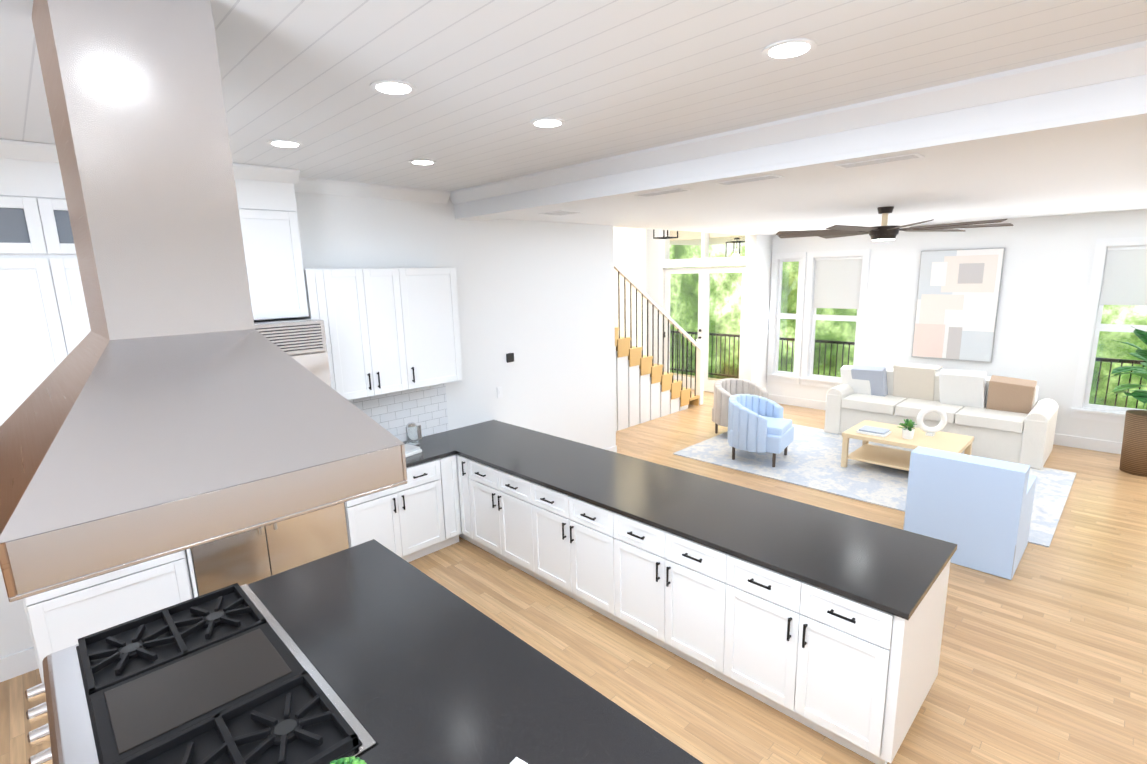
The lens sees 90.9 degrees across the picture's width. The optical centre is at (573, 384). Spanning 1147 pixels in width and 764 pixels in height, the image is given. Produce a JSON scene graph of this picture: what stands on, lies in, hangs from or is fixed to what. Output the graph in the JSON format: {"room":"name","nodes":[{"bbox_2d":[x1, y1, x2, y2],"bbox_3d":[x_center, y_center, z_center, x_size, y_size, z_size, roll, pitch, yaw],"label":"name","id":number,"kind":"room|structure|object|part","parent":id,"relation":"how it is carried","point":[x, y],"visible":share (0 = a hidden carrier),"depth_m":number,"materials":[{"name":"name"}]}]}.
{"room":"living room and kitchen","nodes":[
{"label":"living room and kitchen","id":0,"kind":"room"},
{"bbox_2d":[0,192,772,657],"bbox_3d":[-0.934,-0.994,5.892,12.460,4.600,0.150,-12,15,-43],"label":"wall","id":1,"kind":"structure","parent":0,"point":[536,298],"depth_m":6.15,"materials":[{"name":"white paint"}]},
{"bbox_2d":[0,647,37,681],"bbox_3d":[-3.582,1.795,3.582,0.270,0.150,0.018,-12,15,-43],"label":"baseboard","id":2,"kind":"structure","parent":1,"relation":"attached to","point":[18,664],"depth_m":3.60,"materials":[{"name":"white"}]},
{"bbox_2d":[0,139,90,425],"bbox_3d":[-3.114,-0.491,3.383,0.760,1.748,0.390,-12,15,-43],"label":"upper cabinet","id":3,"kind":"object","parent":1,"relation":"attached to","point":[45,329],"visible":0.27,"depth_m":3.22,"materials":[{"name":"white wood"}]},
{"bbox_2d":[301,269,348,399],"bbox_3d":[-2.047,-0.382,4.518,0.190,1.055,0.330,-12,15,-43],"label":"upper cabinet","id":4,"kind":"object","parent":1,"relation":"attached to","point":[321,292],"depth_m":4.40,"materials":[{"name":"white wood"}]},
{"bbox_2d":[294,177,449,203],"bbox_3d":[-3.238,-1.323,3.348,5.790,0.100,0.085,-12,15,-43],"label":"crown molding","id":5,"kind":"structure","parent":1,"relation":"attached to","point":[307,185],"depth_m":4.79,"materials":[{"name":"white wood"}]},
{"bbox_2d":[333,268,416,399],"bbox_3d":[-1.800,-0.436,4.758,0.753,1.055,0.330,-12,15,-43],"label":"upper cabinet","id":6,"kind":"object","parent":1,"relation":"attached to","point":[389,330],"depth_m":4.69,"materials":[{"name":"white wood"}]},
{"bbox_2d":[348,384,448,441],"bbox_3d":[-2.388,0.434,4.559,3.155,0.555,0.008,-12,15,-43],"label":"tile backsplash","id":7,"kind":"structure","parent":1,"relation":"attached to","point":[396,413],"depth_m":5.35,"materials":[{"name":"white tile"}]},
{"bbox_2d":[409,267,462,387],"bbox_3d":[-1.398,-0.522,5.148,0.626,1.055,0.330,-12,15,-43],"label":"upper cabinet","id":8,"kind":"object","parent":1,"relation":"attached to","point":[433,300],"depth_m":5.08,"materials":[{"name":"white wood"}]},
{"bbox_2d":[497,387,502,397],"bbox_3d":[-0.795,0.086,6.099,0.070,0.115,0.011,-12,15,-43],"label":"switch plate","id":9,"kind":"object","parent":1,"relation":"attached to","point":[499,392],"visible":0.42,"depth_m":6.08,"materials":[{"name":"white plastic"}]},
{"bbox_2d":[506,353,513,362],"bbox_3d":[-0.687,-0.289,6.136,0.100,0.100,0.021,-12,15,-43],"label":"thermostat","id":10,"kind":"object","parent":1,"relation":"attached to","point":[509,357],"visible":0.98,"depth_m":6.12,"materials":[{"name":"grey plastic"}]},
{"bbox_2d":[605,445,616,452],"bbox_3d":[-0.123,1.049,6.935,1.980,0.150,0.018,-12,15,-43],"label":"baseboard","id":11,"kind":"structure","parent":1,"relation":"attached to","point":[614,449],"depth_m":7.55,"materials":[{"name":"white"}]},
{"bbox_2d":[450,40,1146,203],"bbox_3d":[1.999,-1.241,2.243,0.085,0.100,9.030,-12,15,-43],"label":"ceiling beam","id":12,"kind":"structure","parent":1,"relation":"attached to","point":[1113,64],"depth_m":2.76,"materials":[{"name":"white paint"}]},
{"bbox_2d":[0,389,1146,763],"bbox_3d":[1.313,1.671,4.277,12.610,0.120,12.150,-12,15,-43],"label":"floor","id":13,"kind":"structure","parent":0,"point":[1044,655],"depth_m":3.65,"materials":[{"name":"brown wood"}]},
{"bbox_2d":[22,550,192,682],"bbox_3d":[-2.982,1.377,3.645,0.775,0.915,0.650,-12,15,-43],"label":"base cabinet","id":14,"kind":"object","parent":13,"relation":"on","point":[63,617],"visible":0.35,"depth_m":3.39,"materials":[{"name":"white painted wood"}]},
{"bbox_2d":[185,163,349,597],"bbox_3d":[-2.367,0.104,4.072,1.064,3.218,0.620,-12,15,-43],"label":"surround","id":15,"kind":"object","parent":13,"relation":"on","point":[266,199],"visible":0.35,"depth_m":4.06,"materials":[{"name":"white"}]},
{"bbox_2d":[190,318,348,595],"bbox_3d":[-2.331,0.627,4.147,1.010,2.138,0.686,-12,15,-43],"label":"refrigerator","id":16,"kind":"object","parent":13,"relation":"on","point":[251,556],"visible":0.21,"depth_m":4.02,"materials":[{"name":"silver metal"}]},
{"bbox_2d":[345,496,440,561],"bbox_3d":[-1.656,1.103,4.957,0.897,0.882,0.617,-12,15,-43],"label":"base cabinet","id":17,"kind":"object","parent":13,"relation":"on","point":[366,522],"depth_m":4.65,"materials":[{"name":"white wood"}]},
{"bbox_2d":[248,539,703,763],"bbox_3d":[-0.658,1.650,1.948,1.418,0.915,2.896,-12,15,-43],"label":"kitchen island","id":18,"kind":"object","parent":13,"relation":"on","point":[411,664],"visible":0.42,"depth_m":2.19,"materials":[{"name":"black stone"}]},
{"bbox_2d":[25,583,375,763],"bbox_3d":[-1.457,1.242,2.108,0.835,0.225,1.441,-12,15,-43],"label":"range","id":19,"kind":"object","parent":18,"relation":"in","point":[230,674],"visible":1,"depth_m":2.08,"materials":[{"name":"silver metal"}]},
{"bbox_3d":[-0.372,1.248,1.531,0.807,0.018,0.779,-12,15,-43],"label":"tray","id":20,"kind":"object","parent":18,"relation":"on","visible":0},
{"bbox_2d":[330,756,366,763],"bbox_3d":[-0.632,1.141,1.543,0.205,0.200,0.205,-12,15,-43],"label":"trailing plant","id":21,"kind":"object","parent":20,"relation":"on","point":[351,760],"visible":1,"depth_m":1.57,"materials":[{"name":"green plant"}]},
{"bbox_2d":[510,757,527,763],"bbox_3d":[-0.262,1.184,1.521,0.500,0.103,0.383,-2,11,-2],"label":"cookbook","id":22,"kind":"object","parent":20,"relation":"on","point":[516,760],"visible":1,"depth_m":1.69,"materials":[{"name":"beige paper"}]},
{"bbox_2d":[614,262,704,430],"bbox_3d":[0.649,-1.092,9.199,3.794,3.441,1.072,-12,15,-43],"label":"staircase","id":23,"kind":"structure","parent":13,"relation":"on","point":[647,389],"depth_m":9.20,"materials":[{"name":"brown wood"}]},
{"bbox_2d":[673,424,1075,546],"bbox_3d":[3.598,0.988,7.111,2.440,0.011,3.940,-12,15,-43],"label":"rug","id":24,"kind":"object","parent":13,"relation":"on","point":[811,459],"visible":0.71,"depth_m":6.74,"materials":[{"name":"white fabric"}]},
{"bbox_2d":[712,378,767,433],"bbox_3d":[2.498,0.357,8.395,0.833,0.787,0.795,-12,15,-43],"label":"armchair","id":25,"kind":"object","parent":24,"relation":"on","point":[725,389],"visible":0.6,"depth_m":8.42,"materials":[{"name":"fabric"}]},
{"bbox_2d":[728,394,793,466],"bbox_3d":[2.417,0.570,7.321,0.833,0.787,0.795,-12,15,-43],"label":"armchair","id":26,"kind":"object","parent":24,"relation":"on","point":[758,424],"visible":1,"depth_m":7.08,"materials":[{"name":"fabric"}]},
{"bbox_2d":[841,420,973,470],"bbox_3d":[3.980,0.814,6.780,0.800,0.437,1.200,-12,15,-43],"label":"coffee table","id":27,"kind":"object","parent":24,"relation":"on","point":[899,458],"visible":0.6,"depth_m":6.73,"materials":[{"name":"beige wood"}]},
{"bbox_2d":[856,425,891,437],"bbox_3d":[3.632,0.566,6.830,0.250,0.046,0.320,-12,15,-43],"label":"books","id":28,"kind":"object","parent":27,"relation":"on","point":[874,431],"visible":1,"depth_m":6.78,"materials":[{"name":"white paper"}]},
{"bbox_2d":[897,419,916,438],"bbox_3d":[3.887,0.522,6.585,0.203,0.214,0.202,-12,15,-43],"label":"potted plant","id":29,"kind":"object","parent":27,"relation":"on","point":[908,429],"visible":1,"depth_m":6.55,"materials":[{"name":"white"}]},
{"bbox_2d":[917,406,946,435],"bbox_3d":[4.224,0.428,6.660,0.208,0.353,0.284,-12,15,-43],"label":"ring sculpture","id":30,"kind":"object","parent":27,"relation":"on","point":[930,431],"visible":1,"depth_m":6.64,"materials":[{"name":"white ceramic"}]},
{"bbox_2d":[824,363,1058,469],"bbox_3d":[4.984,0.278,7.813,1.010,1.040,2.544,-12,15,-43],"label":"sofa","id":31,"kind":"object","parent":24,"relation":"on","point":[1007,419],"visible":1,"depth_m":7.42,"materials":[{"name":"beige fabric"}]},
{"bbox_2d":[829,552,954,763],"bbox_3d":[1.465,1.359,3.244,0.860,0.882,0.945,-12,15,-43],"label":"base cabinet","id":32,"kind":"object","parent":13,"relation":"on","point":[878,722],"depth_m":2.76,"materials":[{"name":"white wood"}]},
{"bbox_2d":[365,420,956,737],"bbox_3d":[-0.042,0.792,3.948,1.895,0.032,4.228,-12,15,-43],"label":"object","id":33,"kind":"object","parent":32,"relation":"on","point":[793,605],"depth_m":3.51,"materials":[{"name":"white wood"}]},
{"bbox_2d":[404,444,421,456],"bbox_3d":[-1.501,0.591,4.955,0.200,0.048,0.270,7,14,36],"label":"books","id":34,"kind":"object","parent":33,"relation":"on","point":[410,450],"visible":0.48,"depth_m":4.96,"materials":[{"name":"white paper"}]},
{"bbox_2d":[406,422,421,445],"bbox_3d":[-1.470,0.459,5.192,0.150,0.214,0.120,-12,15,-43],"label":"glass kettle","id":35,"kind":"object","parent":34,"relation":"on","point":[413,433],"visible":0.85,"depth_m":5.15,"materials":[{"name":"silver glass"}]},
{"bbox_2d":[903,446,1036,579],"bbox_3d":[3.416,0.987,4.862,0.812,0.881,0.774,-12,15,-43],"label":"armchair","id":36,"kind":"object","parent":13,"relation":"on","point":[977,510],"visible":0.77,"depth_m":4.54,"materials":[{"name":"fabric"}]},
{"bbox_2d":[1104,326,1146,476],"bbox_3d":[6.606,0.179,6.409,0.951,1.712,0.907,-12,15,-43],"label":"fiddle leaf fig","id":37,"kind":"object","parent":13,"relation":"on","point":[1133,459],"visible":1,"depth_m":6.44,"materials":[{"name":"plant"}]},
{"bbox_2d":[0,0,1146,190],"bbox_3d":[-0.059,-0.895,0.230,5.880,0.100,9.030,-12,15,-43],"label":"ceiling","id":38,"kind":"structure","parent":0,"point":[490,80],"depth_m":2.20,"materials":[{"name":"white wood"}]},
{"bbox_2d":[0,0,407,601],"bbox_3d":[-1.282,-0.396,1.730,0.859,1.389,1.313,-12,15,-43],"label":"range hood","id":39,"kind":"object","parent":38,"relation":"hanging from","point":[175,401],"visible":1,"depth_m":1.50,"materials":[{"name":"silver metal"}]},
{"bbox_2d":[267,139,302,147],"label":"recessed light","id":40,"kind":"object","parent":38,"relation":"in","point":[278,142],"depth_m":3.26,"materials":[{"name":"white"}]},
{"bbox_2d":[370,79,416,95],"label":"recessed light","id":41,"kind":"object","parent":38,"relation":"in","point":[388,87],"depth_m":2.35,"materials":[{"name":"white plastic"}]},
{"bbox_2d":[408,159,436,164],"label":"recessed light","id":42,"kind":"object","parent":38,"relation":"in","point":[415,161],"depth_m":3.89,"materials":[{"name":"white plastic"}]},
{"bbox_2d":[530,118,565,127],"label":"recessed light","id":43,"kind":"object","parent":38,"relation":"in","point":[540,122],"depth_m":2.97,"materials":[{"name":"white plastic"}]},
{"bbox_2d":[762,38,816,59],"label":"recessed light","id":44,"kind":"object","parent":38,"relation":"in","point":[789,49],"depth_m":2.05,"materials":[{"name":"white"}]},
{"bbox_2d":[613,227,645,354],"bbox_3d":[-0.460,-1.588,8.861,5.000,4.600,0.120,-12,15,-43],"label":"wall","id":45,"kind":"structure","parent":0,"point":[630,252],"depth_m":10.22,"materials":[{"name":"white paint"}]},
{"bbox_2d":[454,74,1146,234],"bbox_3d":[4.364,-1.731,4.539,6.580,0.340,9.030,-12,15,-43],"label":"ceiling","id":46,"kind":"structure","parent":0,"point":[1079,150],"depth_m":3.83,"materials":[{"name":"white"}]},
{"bbox_2d":[539,210,582,215],"bbox_3d":[-0.122,-1.634,5.392,0.280,0.011,0.320,-12,15,-43],"label":"ceiling vent","id":47,"kind":"object","parent":46,"relation":"in","point":[562,212],"depth_m":5.35,"materials":[{"name":"white metal"}]},
{"bbox_2d":[635,188,691,196],"bbox_3d":[0.626,-1.345,3.966,0.130,0.007,0.400,-12,15,-43],"label":"ceiling vent","id":48,"kind":"object","parent":46,"relation":"in","point":[677,189],"depth_m":3.94,"materials":[{"name":"white"}]},
{"bbox_2d":[714,174,783,185],"bbox_3d":[1.084,-1.268,3.511,0.130,0.007,0.400,-12,15,-43],"label":"ceiling vent","id":49,"kind":"object","parent":46,"relation":"in","point":[772,176],"depth_m":3.48,"materials":[{"name":"white metal"}]},
{"bbox_2d":[835,153,924,168],"bbox_3d":[1.612,-1.179,2.986,0.130,0.007,0.400,-12,15,-43],"label":"ceiling vent","id":50,"kind":"object","parent":46,"relation":"in","point":[843,166],"depth_m":2.96,"materials":[{"name":"white metal"}]},
{"bbox_2d":[776,206,1012,240],"bbox_3d":[3.125,-1.622,5.711,2.120,0.321,2.113,-12,15,-43],"label":"ceiling fan","id":51,"kind":"object","parent":46,"relation":"hanging from","point":[883,231],"visible":1,"depth_m":5.63,"materials":[{"name":"brown wood"}]},
{"bbox_2d":[646,210,1146,442],"bbox_3d":[5.657,-1.595,8.093,0.197,4.600,12.150,-12,15,-43],"label":"wall","id":52,"kind":"structure","parent":0,"point":[1046,278],"depth_m":7.94,"materials":[{"name":"white paint"}]},
{"bbox_2d":[658,230,747,391],"bbox_3d":[2.597,-1.603,11.264,0.174,3.550,2.100,-12,15,-43],"label":"door frame","id":53,"kind":"structure","parent":52,"relation":"attached to","point":[705,264],"depth_m":11.29,"materials":[{"name":"white painted wood"}]},
{"bbox_2d":[670,230,745,245],"bbox_3d":[3.471,-3.361,12.059,2.680,0.550,3.600,-12,15,-43],"label":"porch roof","id":54,"kind":"structure","parent":52,"relation":"attached to","point":[718,237],"depth_m":11.54,"materials":[{"name":"beige"}]},
{"bbox_2d":[725,238,744,256],"bbox_3d":[3.270,-2.660,11.318,0.318,0.529,0.318,-12,15,-43],"label":"pendant lantern","id":55,"kind":"object","parent":54,"relation":"hanging from","point":[738,250],"depth_m":11.28,"materials":[{"name":"black metal"}]},
{"bbox_2d":[768,394,1121,453],"bbox_3d":[6.768,0.783,7.387,0.020,0.150,9.030,-12,15,-43],"label":"baseboard","id":56,"kind":"structure","parent":52,"relation":"attached to","point":[1059,439],"depth_m":7.54,"materials":[{"name":"white wood"}]},
{"bbox_3d":[5.545,-1.145,8.197,0.043,1.584,1.006,-12,15,-43],"label":"painting","id":57,"kind":"part","parent":52,"relation":"part of"},
{"bbox_3d":[0.160,-3.951,8.612,6.560,0.100,3.120,-12,15,-43],"label":"ceiling","id":58,"kind":"structure","parent":0,"visible":0},
{"bbox_2d":[653,229,677,238],"bbox_3d":[1.628,-3.388,9.942,0.318,1.589,0.318,-12,15,-43],"label":"pendant lantern","id":59,"kind":"object","parent":58,"relation":"hanging from","point":[663,237],"visible":0.19,"depth_m":10.07,"materials":[{"name":"black metal"}]},
{"label":"outside","id":60,"kind":"structure","parent":0,"visible":0},
{"bbox_2d":[669,243,1146,409],"bbox_3d":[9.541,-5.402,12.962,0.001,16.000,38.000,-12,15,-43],"label":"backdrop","id":61,"kind":"structure","parent":60,"point":[727,311],"depth_m":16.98,"materials":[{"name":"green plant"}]}
]}

